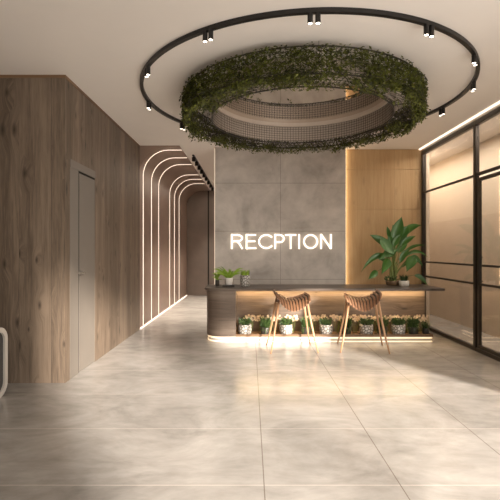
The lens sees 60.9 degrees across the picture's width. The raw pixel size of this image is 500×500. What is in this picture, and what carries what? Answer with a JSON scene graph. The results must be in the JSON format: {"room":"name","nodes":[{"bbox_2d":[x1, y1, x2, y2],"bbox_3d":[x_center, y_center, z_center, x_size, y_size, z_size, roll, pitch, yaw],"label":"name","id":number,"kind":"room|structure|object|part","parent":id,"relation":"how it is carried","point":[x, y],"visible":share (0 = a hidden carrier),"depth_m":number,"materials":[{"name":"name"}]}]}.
{"room":"lobby","nodes":[
{"label":"lobby","id":0,"kind":"room"},
{"bbox_2d":[0,78,53,382],"bbox_3d":[-3.533,-0.220,4.530,2.935,3.240,0.120,0,0,0],"label":"wall","id":1,"kind":"structure","parent":0,"point":[26,104],"depth_m":4.47,"materials":[{"name":"brown wood"}]},
{"bbox_2d":[54,78,139,382],"bbox_3d":[-2.005,-0.220,5.980,0.120,3.240,3.020,0,0,0],"label":"wall","id":2,"kind":"structure","parent":0,"point":[83,134],"depth_m":5.49,"materials":[{"name":"brown wood"}]},
{"bbox_2d":[0,75,139,146],"bbox_3d":[-3.469,-1.825,5.976,3.063,0.030,3.028,0,0,0],"label":"trim","id":3,"kind":"structure","parent":2,"relation":"attached to","point":[1,76],"depth_m":4.54,"materials":[{"name":"brown wood"}]},
{"bbox_2d":[70,159,95,378],"bbox_3d":[-1.964,0.207,4.963,0.163,2.385,0.745,0,0,0],"label":"door","id":4,"kind":"structure","parent":2,"relation":"in","point":[82,182],"depth_m":4.94,"materials":[{"name":"beige paint"}]},
{"bbox_2d":[140,146,209,327],"bbox_3d":[-1.643,-0.220,10.295,0.805,3.240,5.610,0,0,0],"label":"wall","id":5,"kind":"structure","parent":0,"point":[162,196],"depth_m":9.04,"materials":[{"name":"brown wood"}]},
{"bbox_2d":[143,150,166,324],"bbox_3d":[-1.595,-0.227,7.730,0.709,3.194,0.010,0,0,0],"label":"light strip","id":6,"kind":"object","parent":5,"relation":"attached to","point":[163,150],"visible":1,"depth_m":7.73,"materials":[{"name":"white plastic"}]},
{"bbox_2d":[151,158,170,319],"bbox_3d":[-1.595,-0.227,8.380,0.709,3.194,0.010,0,0,0],"label":"light strip","id":7,"kind":"object","parent":5,"relation":"attached to","point":[169,158],"visible":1,"depth_m":8.38,"materials":[{"name":"white plastic"}]},
{"bbox_2d":[174,179,201,302],"bbox_3d":[-1.595,-0.227,10.930,0.709,3.194,0.010,0,0,0],"label":"light strip","id":8,"kind":"object","parent":5,"relation":"attached to","point":[189,179],"visible":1,"depth_m":10.93,"materials":[{"name":"white plastic"}]},
{"bbox_2d":[187,190,213,294],"bbox_3d":[-1.173,-0.220,13.150,1.745,3.240,0.100,0,0,0],"label":"wall","id":9,"kind":"structure","parent":0,"point":[197,204],"depth_m":13.10,"materials":[{"name":"brown wood"}]},
{"bbox_2d":[208,191,208,284],"bbox_3d":[-1.280,-0.220,13.085,0.040,3.240,0.030,0,0,0],"label":"trim","id":10,"kind":"structure","parent":9,"relation":"attached to","point":[208,191],"depth_m":13.07,"materials":[{"name":"black metal"}]},
{"bbox_2d":[0,295,499,499],"bbox_3d":[-0.350,1.450,5.850,9.500,0.100,14.900,0,0,0],"label":"floor","id":11,"kind":"structure","parent":0,"point":[169,412],"depth_m":3.49,"materials":[{"name":"tile"}]},
{"bbox_2d":[0,328,7,397],"bbox_3d":[-2.720,1.067,3.780,0.710,0.665,0.740,0,0,0],"label":"armchair","id":12,"kind":"object","parent":11,"relation":"on","point":[3,334],"visible":1,"depth_m":4.10,"materials":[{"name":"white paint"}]},
{"bbox_3d":[-2.397,1.067,3.780,0.025,0.575,0.650,0,0,0],"label":"panel","id":13,"kind":"part","parent":12,"relation":"part of","materials":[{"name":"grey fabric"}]},
{"bbox_2d":[140,295,186,328],"bbox_3d":[-1.938,1.388,10.300,0.014,0.016,5.560,0,0,0],"label":"light strip","id":14,"kind":"object","parent":11,"relation":"on","point":[186,295],"visible":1,"depth_m":9.22,"materials":[{"name":"white plastic"}]},
{"bbox_2d":[266,289,318,353],"bbox_3d":[0.585,0.986,6.010,0.669,0.835,0.550,0,0,-4],"label":"stool","id":15,"kind":"object","parent":11,"relation":"on","point":[293,304],"visible":1,"depth_m":5.89,"materials":[{"name":"brown wood"}]},
{"bbox_3d":[0.315,1.050,6.183,0.219,0.707,0.037,0,0,43],"label":"leg","id":16,"kind":"part","parent":15,"relation":"part of","materials":[{"name":"brown wood"}]},
{"bbox_3d":[0.342,1.050,5.801,0.037,0.707,0.219,0,0,39],"label":"leg","id":17,"kind":"part","parent":15,"relation":"part of","materials":[{"name":"brown wood"}]},
{"bbox_3d":[0.585,0.721,6.010,0.480,0.246,0.360,0,0,-4],"label":"seat","id":18,"kind":"part","parent":15,"relation":"part of","materials":[{"name":"brown wicker"}]},
{"bbox_3d":[0.828,1.050,6.219,0.037,0.707,0.219,0,0,39],"label":"leg","id":19,"kind":"part","parent":15,"relation":"part of","materials":[{"name":"brown wood"}]},
{"bbox_3d":[0.855,1.050,5.837,0.219,0.707,0.037,0,0,43],"label":"leg","id":20,"kind":"part","parent":15,"relation":"part of","materials":[{"name":"brown wood"}]},
{"bbox_2d":[204,284,444,341],"bbox_3d":[1.107,0.989,6.770,3.635,0.822,0.780,0,0,0],"label":"reception desk","id":21,"kind":"object","parent":11,"relation":"on","point":[225,305],"visible":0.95,"depth_m":6.75,"materials":[{"name":"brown wood"}]},
{"bbox_2d":[214,273,220,285],"bbox_3d":[-0.524,0.455,6.934,0.160,0.246,0.160,0,0,18],"label":"potted plant","id":22,"kind":"object","parent":21,"relation":"on","point":[216,276],"visible":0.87,"depth_m":6.91,"materials":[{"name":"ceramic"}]},
{"bbox_2d":[213,267,242,286],"bbox_3d":[-0.342,0.422,6.723,0.522,0.311,0.448,0,0,0],"label":"potted fern","id":23,"kind":"object","parent":21,"relation":"on","point":[228,280],"visible":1,"depth_m":6.67,"materials":[{"name":"plant"}]},
{"bbox_2d":[222,284,234,286],"bbox_3d":[-0.337,0.562,6.720,0.190,0.030,0.160,0,0,0],"label":"tray","id":24,"kind":"object","parent":23,"relation":"on","point":[224,285],"depth_m":6.64,"materials":[{"name":"ceramic"}]},
{"bbox_2d":[224,278,232,284],"bbox_3d":[-0.337,0.493,6.720,0.142,0.108,0.142,0,0,0],"label":"pot","id":25,"kind":"object","parent":23,"relation":"on","point":[228,281],"depth_m":6.67,"materials":[{"name":"white ceramic"}]},
{"bbox_2d":[238,316,251,333],"bbox_3d":[-0.078,1.162,6.537,0.222,0.272,0.232,0,0,0],"label":"potted plant","id":26,"kind":"object","parent":21,"relation":"on","point":[244,327],"visible":0.98,"depth_m":6.47,"materials":[{"name":"green plant"}]},
{"bbox_3d":[-0.077,1.220,6.545,0.203,0.155,0.203,0,0,0],"label":"pot","id":27,"kind":"part","parent":26,"relation":"part of","materials":[{"name":"white ceramic"}]},
{"bbox_2d":[240,269,249,286],"bbox_3d":[-0.085,0.443,6.737,0.184,0.270,0.198,0,0,0],"label":"potted plant","id":28,"kind":"object","parent":21,"relation":"on","point":[244,277],"visible":0.98,"depth_m":6.67,"materials":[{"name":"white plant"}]},
{"bbox_3d":[-0.079,0.487,6.740,0.172,0.180,0.171,0,0,0],"label":"pot","id":29,"kind":"part","parent":28,"relation":"part of","materials":[{"name":"white ceramic"}]},
{"bbox_2d":[245,314,255,331],"bbox_3d":[-0.009,1.158,6.699,0.194,0.282,0.089,0,0,0],"label":"flowering plant","id":30,"kind":"object","parent":21,"relation":"on","point":[246,316],"visible":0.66,"depth_m":6.67,"materials":[{"name":"beige plant"}]},
{"bbox_2d":[254,315,268,325],"bbox_3d":[0.181,1.158,6.697,0.268,0.282,0.090,0,0,0],"label":"flowering plant","id":31,"kind":"object","parent":21,"relation":"on","point":[257,316],"visible":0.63,"depth_m":6.69,"materials":[{"name":"beige plant"}]},
{"bbox_2d":[258,316,271,333],"bbox_3d":[0.239,1.159,6.552,0.289,0.279,0.299,0,0,-44],"label":"potted plant","id":32,"kind":"object","parent":21,"relation":"on","point":[264,327],"visible":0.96,"depth_m":6.50,"materials":[{"name":"green plant"}]},
{"bbox_3d":[0.239,1.241,6.555,0.155,0.115,0.155,0,0,0],"label":"pot","id":33,"kind":"part","parent":32,"relation":"part of","materials":[{"name":"ceramic"}]},
{"bbox_2d":[270,315,281,331],"bbox_3d":[0.415,1.157,6.697,0.208,0.284,0.097,0,0,0],"label":"flowering plant","id":34,"kind":"object","parent":21,"relation":"on","point":[279,315],"visible":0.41,"depth_m":6.69,"materials":[{"name":"beige plant"}]},
{"bbox_2d":[279,317,292,333],"bbox_3d":[0.549,1.169,6.543,0.222,0.258,0.230,0,0,0],"label":"potted plant","id":35,"kind":"object","parent":21,"relation":"on","point":[285,327],"visible":0.98,"depth_m":6.47,"materials":[{"name":"green plant"}]},
{"bbox_3d":[0.554,1.220,6.545,0.203,0.155,0.203,0,0,0],"label":"pot","id":36,"kind":"part","parent":35,"relation":"part of","materials":[{"name":"white ceramic"}]},
{"bbox_2d":[284,314,297,331],"bbox_3d":[0.654,1.158,6.691,0.233,0.281,0.092,0,0,0],"label":"flowering plant","id":37,"kind":"object","parent":21,"relation":"on","point":[287,315],"visible":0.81,"depth_m":6.68,"materials":[{"name":"beige plant"}]},
{"bbox_2d":[298,316,313,333],"bbox_3d":[0.873,1.158,6.542,0.311,0.279,0.297,0,0,29],"label":"potted plant","id":38,"kind":"object","parent":21,"relation":"on","point":[303,329],"visible":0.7,"depth_m":6.50,"materials":[{"name":"green plant"}]},
{"bbox_3d":[0.864,1.241,6.555,0.155,0.115,0.155,0,0,0],"label":"pot","id":39,"kind":"part","parent":38,"relation":"part of","materials":[{"name":"ceramic"}]},
{"bbox_2d":[307,315,318,331],"bbox_3d":[0.987,1.159,6.697,0.207,0.280,0.097,0,0,0],"label":"flowering plant","id":40,"kind":"object","parent":21,"relation":"on","point":[314,316],"visible":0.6,"depth_m":6.69,"materials":[{"name":"beige plant"}]},
{"bbox_2d":[313,314,327,324],"bbox_3d":[1.122,1.157,6.690,0.254,0.284,0.095,0,0,0],"label":"flowering plant","id":41,"kind":"object","parent":21,"relation":"on","point":[322,315],"visible":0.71,"depth_m":6.69,"materials":[{"name":"beige plant"}]},
{"bbox_2d":[204,284,444,290],"bbox_3d":[1.107,0.597,6.770,3.635,0.037,0.780,0,0,0],"label":"countertop","id":42,"kind":"structure","parent":21,"relation":"on","point":[252,287],"depth_m":6.55,"materials":[{"name":"black stone"}]},
{"bbox_2d":[319,316,332,333],"bbox_3d":[1.154,1.169,6.539,0.234,0.257,0.242,0,0,0],"label":"potted plant","id":43,"kind":"object","parent":21,"relation":"on","point":[325,327],"visible":1,"depth_m":6.47,"materials":[{"name":"green plant"}]},
{"bbox_3d":[1.169,1.220,6.545,0.203,0.155,0.203,0,0,0],"label":"pot","id":44,"kind":"part","parent":43,"relation":"part of","materials":[{"name":"white ceramic"}]},
{"bbox_3d":[1.288,0.963,6.805,3.005,0.695,0.050,0,0,0],"label":"panel","id":45,"kind":"part","parent":21,"relation":"part of","materials":[{"name":"brown wood"}]},
{"bbox_2d":[236,331,432,336],"bbox_3d":[1.278,1.295,6.603,2.985,0.040,0.355,0,0,0],"label":"shelf","id":46,"kind":"object","parent":21,"relation":"on","point":[254,333],"depth_m":6.43,"materials":[{"name":"wood"}]},
{"bbox_2d":[330,314,341,332],"bbox_3d":[1.362,1.157,6.695,0.222,0.282,0.100,0,0,0],"label":"flowering plant","id":47,"kind":"object","parent":21,"relation":"on","point":[333,316],"visible":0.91,"depth_m":6.69,"materials":[{"name":"beige plant"}]},
{"bbox_2d":[338,316,355,333],"bbox_3d":[1.484,1.158,6.560,0.305,0.280,0.302,0,0,35],"label":"potted plant","id":48,"kind":"object","parent":21,"relation":"on","point":[349,321],"visible":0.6,"depth_m":6.50,"materials":[{"name":"green plant"}]},
{"bbox_3d":[1.482,1.241,6.555,0.155,0.115,0.155,0,0,0],"label":"pot","id":49,"kind":"part","parent":48,"relation":"part of","materials":[{"name":"ceramic"}]},
{"bbox_2d":[348,314,361,331],"bbox_3d":[1.651,1.157,6.692,0.262,0.284,0.099,0,0,0],"label":"flowering plant","id":50,"kind":"object","parent":21,"relation":"on","point":[352,314],"visible":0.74,"depth_m":6.69,"materials":[{"name":"beige plant"}]},
{"bbox_2d":[354,315,369,327],"bbox_3d":[1.764,1.158,6.689,0.244,0.280,0.097,0,0,-7],"label":"flowering plant","id":51,"kind":"object","parent":21,"relation":"on","point":[363,316],"visible":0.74,"depth_m":6.68,"materials":[{"name":"beige plant"}]},
{"bbox_2d":[359,317,373,333],"bbox_3d":[1.795,1.168,6.535,0.225,0.260,0.223,0,0,-28],"label":"potted plant","id":52,"kind":"object","parent":21,"relation":"on","point":[366,326],"visible":1,"depth_m":6.48,"materials":[{"name":"green plant"}]},
{"bbox_3d":[1.793,1.220,6.545,0.203,0.155,0.203,0,0,0],"label":"pot","id":53,"kind":"part","parent":52,"relation":"part of","materials":[{"name":"white ceramic"}]},
{"bbox_2d":[370,315,382,329],"bbox_3d":[1.987,1.159,6.689,0.225,0.280,0.096,0,0,0],"label":"flowering plant","id":54,"kind":"object","parent":21,"relation":"on","point":[374,318],"visible":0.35,"depth_m":6.68,"materials":[{"name":"beige plant"}]},
{"bbox_2d":[375,315,390,333],"bbox_3d":[2.046,1.158,6.562,0.294,0.280,0.314,0,0,40],"label":"potted plant","id":55,"kind":"object","parent":21,"relation":"on","point":[386,321],"visible":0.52,"depth_m":6.51,"materials":[{"name":"green plant"}]},
{"bbox_2d":[384,315,398,332],"bbox_3d":[2.228,1.157,6.689,0.245,0.284,0.092,0,0,0],"label":"flowering plant","id":56,"kind":"object","parent":21,"relation":"on","point":[392,316],"visible":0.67,"depth_m":6.68,"materials":[{"name":"beige plant"}]},
{"bbox_2d":[361,217,426,285],"bbox_3d":[2.394,0.019,6.947,1.130,1.120,0.288,0,0,0],"label":"leafy potted plant","id":57,"kind":"object","parent":21,"relation":"on","point":[398,234],"visible":0.99,"depth_m":6.94,"materials":[{"name":"green plant"}]},
{"bbox_3d":[2.339,0.540,6.980,0.224,0.075,0.222,0,0,0],"label":"pot","id":58,"kind":"part","parent":57,"relation":"part of","materials":[{"name":"brown ceramic"}]},
{"bbox_2d":[391,317,405,333],"bbox_3d":[2.284,1.169,6.541,0.222,0.259,0.257,0,0,41],"label":"potted plant","id":59,"kind":"object","parent":21,"relation":"on","point":[398,326],"visible":1,"depth_m":6.47,"materials":[{"name":"green plant"}]},
{"bbox_3d":[2.285,1.220,6.545,0.203,0.155,0.203,0,0,0],"label":"pot","id":60,"kind":"part","parent":59,"relation":"part of","materials":[{"name":"white ceramic"}]},
{"bbox_2d":[399,275,408,285],"bbox_3d":[2.461,0.480,6.801,0.196,0.194,0.207,0,0,0],"label":"potted plant","id":61,"kind":"object","parent":21,"relation":"on","point":[403,281],"visible":0.98,"depth_m":6.74,"materials":[{"name":"green plant"}]},
{"bbox_3d":[2.464,0.533,6.800,0.160,0.088,0.160,0,0,0],"label":"pot","id":62,"kind":"part","parent":61,"relation":"part of","materials":[{"name":"white ceramic"}]},
{"bbox_2d":[398,315,411,331],"bbox_3d":[2.444,1.159,6.694,0.240,0.280,0.086,0,0,0],"label":"flowering plant","id":63,"kind":"object","parent":21,"relation":"on","point":[403,316],"visible":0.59,"depth_m":6.70,"materials":[{"name":"beige plant"}]},
{"bbox_2d":[404,315,420,333],"bbox_3d":[2.527,1.159,6.540,0.308,0.278,0.309,0,0,0],"label":"potted plant","id":64,"kind":"object","parent":21,"relation":"on","point":[413,325],"visible":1,"depth_m":6.51,"materials":[{"name":"green plant"}]},
{"bbox_3d":[2.516,1.241,6.555,0.155,0.115,0.155,0,0,0],"label":"pot","id":65,"kind":"part","parent":64,"relation":"part of","materials":[{"name":"ceramic"}]},
{"bbox_2d":[413,314,428,331],"bbox_3d":[2.692,1.156,6.694,0.244,0.284,0.099,0,0,0],"label":"flowering plant","id":66,"kind":"object","parent":21,"relation":"on","point":[423,317],"visible":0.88,"depth_m":6.70,"materials":[{"name":"beige plant"}]},
{"bbox_2d":[421,320,432,333],"bbox_3d":[2.717,1.181,6.560,0.237,0.234,0.229,0,0,-38],"label":"potted plant","id":67,"kind":"object","parent":21,"relation":"on","point":[425,328],"visible":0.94,"depth_m":6.53,"materials":[{"name":"green plant"}]},
{"bbox_3d":[2.710,1.251,6.560,0.103,0.094,0.103,0,0,0],"label":"pot","id":68,"kind":"part","parent":67,"relation":"part of","materials":[{"name":"ceramic"}]},
{"bbox_2d":[337,289,389,353],"bbox_3d":[1.590,0.986,6.020,0.669,0.835,0.550,0,0,7],"label":"stool","id":69,"kind":"object","parent":11,"relation":"on","point":[367,303],"visible":1,"depth_m":5.90,"materials":[{"name":"brown wood"}]},
{"bbox_3d":[1.358,1.050,6.242,0.037,0.707,0.219,0,0,-36],"label":"leg","id":70,"kind":"part","parent":69,"relation":"part of","materials":[{"name":"brown wood"}]},
{"bbox_3d":[1.312,1.050,5.861,0.219,0.707,0.037,0,0,-40],"label":"leg","id":71,"kind":"part","parent":69,"relation":"part of","materials":[{"name":"brown wood"}]},
{"bbox_3d":[1.590,0.721,6.020,0.480,0.246,0.360,0,0,7],"label":"seat","id":72,"kind":"part","parent":69,"relation":"part of","materials":[{"name":"brown wicker"}]},
{"bbox_3d":[1.869,1.050,6.179,0.219,0.707,0.037,0,0,-40],"label":"leg","id":73,"kind":"part","parent":69,"relation":"part of","materials":[{"name":"brown wood"}]},
{"bbox_3d":[1.822,1.050,5.798,0.037,0.707,0.219,0,0,-36],"label":"leg","id":74,"kind":"part","parent":69,"relation":"part of","materials":[{"name":"brown wood"}]},
{"bbox_2d":[0,0,499,189],"bbox_3d":[-0.350,-1.890,5.850,9.500,0.100,14.900,0,0,0],"label":"ceiling","id":75,"kind":"structure","parent":0,"point":[104,47],"depth_m":3.81,"materials":[{"name":"beige paint"}]},
{"bbox_2d":[192,155,213,190],"bbox_3d":[-1.097,-1.785,10.350,0.070,0.110,4.300,0,0,0],"label":"track light","id":76,"kind":"object","parent":75,"relation":"attached to","point":[194,159],"visible":1,"depth_m":9.60,"materials":[{"name":"black metal"}]},
{"bbox_2d":[179,43,430,154],"bbox_3d":[0.603,-1.599,5.093,2.854,0.479,2.858,0,0,40],"label":"ring","id":77,"kind":"object","parent":75,"relation":"hanging from","point":[298,96],"visible":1,"depth_m":4.90,"materials":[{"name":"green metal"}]},
{"bbox_2d":[140,7,479,140],"bbox_3d":[0.622,-1.784,5.100,3.765,0.113,3.764,0,0,0],"label":"track light","id":78,"kind":"object","parent":75,"relation":"attached to","point":[429,26],"visible":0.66,"depth_m":3.45,"materials":[{"name":"black metal"}]},
{"bbox_2d":[419,101,499,149],"bbox_3d":[3.090,-1.829,5.395,0.030,0.021,4.690,0,0,0],"label":"ceiling light strip","id":79,"kind":"object","parent":75,"relation":"attached to","point":[498,102],"visible":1,"depth_m":6.15,"materials":[{"name":"white plastic"}]},
{"bbox_2d":[215,147,345,283],"bbox_3d":[0.545,-0.220,7.650,2.342,3.240,0.100,0,0,0],"label":"wall","id":80,"kind":"structure","parent":0,"point":[258,193],"depth_m":7.60,"materials":[{"name":"grey concrete"}]},
{"bbox_2d":[214,148,214,283],"bbox_3d":[-0.638,-0.225,7.680,0.008,3.210,0.040,0,0,0],"label":"light strip","id":81,"kind":"object","parent":80,"relation":"attached to","point":[214,148],"visible":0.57,"depth_m":7.66,"materials":[{"name":"white plastic"}]},
{"bbox_2d":[231,234,331,248],"bbox_3d":[0.557,-0.147,7.582,1.794,0.269,0.034,0,0,0],"label":"sign","id":82,"kind":"object","parent":80,"relation":"attached to","point":[275,235],"visible":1,"depth_m":7.57,"materials":[{"name":"white plastic"}]},
{"bbox_2d":[346,149,423,283],"bbox_3d":[1.395,-0.220,7.780,3.630,3.240,0.040,0,0,0],"label":"wall","id":83,"kind":"structure","parent":0,"point":[383,186],"depth_m":7.76,"materials":[{"name":"brown wood"}]},
{"bbox_2d":[426,152,429,325],"bbox_3d":[3.240,-0.220,9.120,0.060,3.240,2.760,0,0,0],"label":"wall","id":84,"kind":"structure","parent":0,"point":[427,154],"depth_m":7.74,"materials":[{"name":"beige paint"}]},
{"bbox_2d":[421,106,499,361],"bbox_3d":[3.150,-0.200,5.380,0.060,3.200,4.720,0,0,0],"label":"window","id":85,"kind":"structure","parent":84,"relation":"in","point":[475,125],"depth_m":6.00,"materials":[{"name":"brown metal"}]},
{"bbox_3d":[3.150,-0.200,7.710,0.060,3.200,0.060,0,0,0],"label":"post","id":86,"kind":"part","parent":85,"relation":"part of","materials":[{"name":"brown metal"}]},
{"bbox_3d":[3.150,0.470,6.812,0.040,0.028,1.735,0,0,0],"label":"rail","id":87,"kind":"part","parent":85,"relation":"part of","materials":[{"name":"brown metal"}]},
{"bbox_3d":[3.150,0.213,6.812,0.040,0.028,1.735,0,0,0],"label":"rail","id":88,"kind":"part","parent":85,"relation":"part of","materials":[{"name":"brown metal"}]},
{"bbox_3d":[3.150,-1.040,6.812,0.040,0.030,1.735,0,0,0],"label":"rail","id":89,"kind":"part","parent":85,"relation":"part of","materials":[{"name":"brown metal"}]},
{"bbox_3d":[3.150,-1.765,6.812,0.060,0.070,1.735,0,0,0],"label":"rail","id":90,"kind":"part","parent":85,"relation":"part of","materials":[{"name":"brown metal"}]},
{"bbox_3d":[3.150,1.375,6.812,0.060,0.050,1.735,0,0,0],"label":"rail","id":91,"kind":"part","parent":85,"relation":"part of","materials":[{"name":"brown metal"}]},
{"bbox_3d":[3.150,-0.200,5.915,0.060,3.200,0.060,0,0,0],"label":"post","id":92,"kind":"part","parent":85,"relation":"part of","materials":[{"name":"brown metal"}]},
{"bbox_3d":[3.150,1.375,4.482,0.060,0.050,2.805,0,0,0],"label":"rail","id":93,"kind":"part","parent":85,"relation":"part of","materials":[{"name":"brown metal"}]},
{"bbox_3d":[3.150,-1.765,4.482,0.060,0.070,2.805,0,0,0],"label":"rail","id":94,"kind":"part","parent":85,"relation":"part of","materials":[{"name":"brown metal"}]},
{"bbox_3d":[3.150,-1.045,4.482,0.040,0.040,2.805,0,0,0],"label":"rail","id":95,"kind":"part","parent":85,"relation":"part of","materials":[{"name":"brown metal"}]},
{"bbox_2d":[477,171,499,356],"bbox_3d":[3.127,0.177,5.303,0.091,2.335,1.105,0,0,0],"label":"door","id":96,"kind":"structure","parent":85,"relation":"attached to","point":[480,284],"depth_m":5.81,"materials":[{"name":"brown metal"}]},
{"bbox_3d":[3.150,0.177,5.832,0.044,2.335,0.045,0,0,0],"label":"frame","id":97,"kind":"part","parent":96,"relation":"part of","materials":[{"name":"brown metal"}]},
{"bbox_3d":[3.100,0.260,5.705,0.039,0.338,0.018,0,0,0],"label":"handle","id":98,"kind":"part","parent":96,"relation":"part of","materials":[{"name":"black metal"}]},
{"bbox_3d":[3.150,1.323,5.303,0.044,0.045,1.015,0,0,0],"label":"frame","id":99,"kind":"part","parent":96,"relation":"part of","materials":[{"name":"brown metal"}]},
{"bbox_3d":[3.150,-0.968,5.303,0.044,0.045,1.015,0,0,0],"label":"frame","id":100,"kind":"part","parent":96,"relation":"part of","materials":[{"name":"brown metal"}]},
{"bbox_2d":[430,134,499,338],"bbox_3d":[3.997,-0.220,6.760,0.106,3.240,7.480,0,0,0],"label":"wall","id":101,"kind":"structure","parent":0,"point":[451,241],"depth_m":7.86,"materials":[{"name":"beige paint"}]}
]}

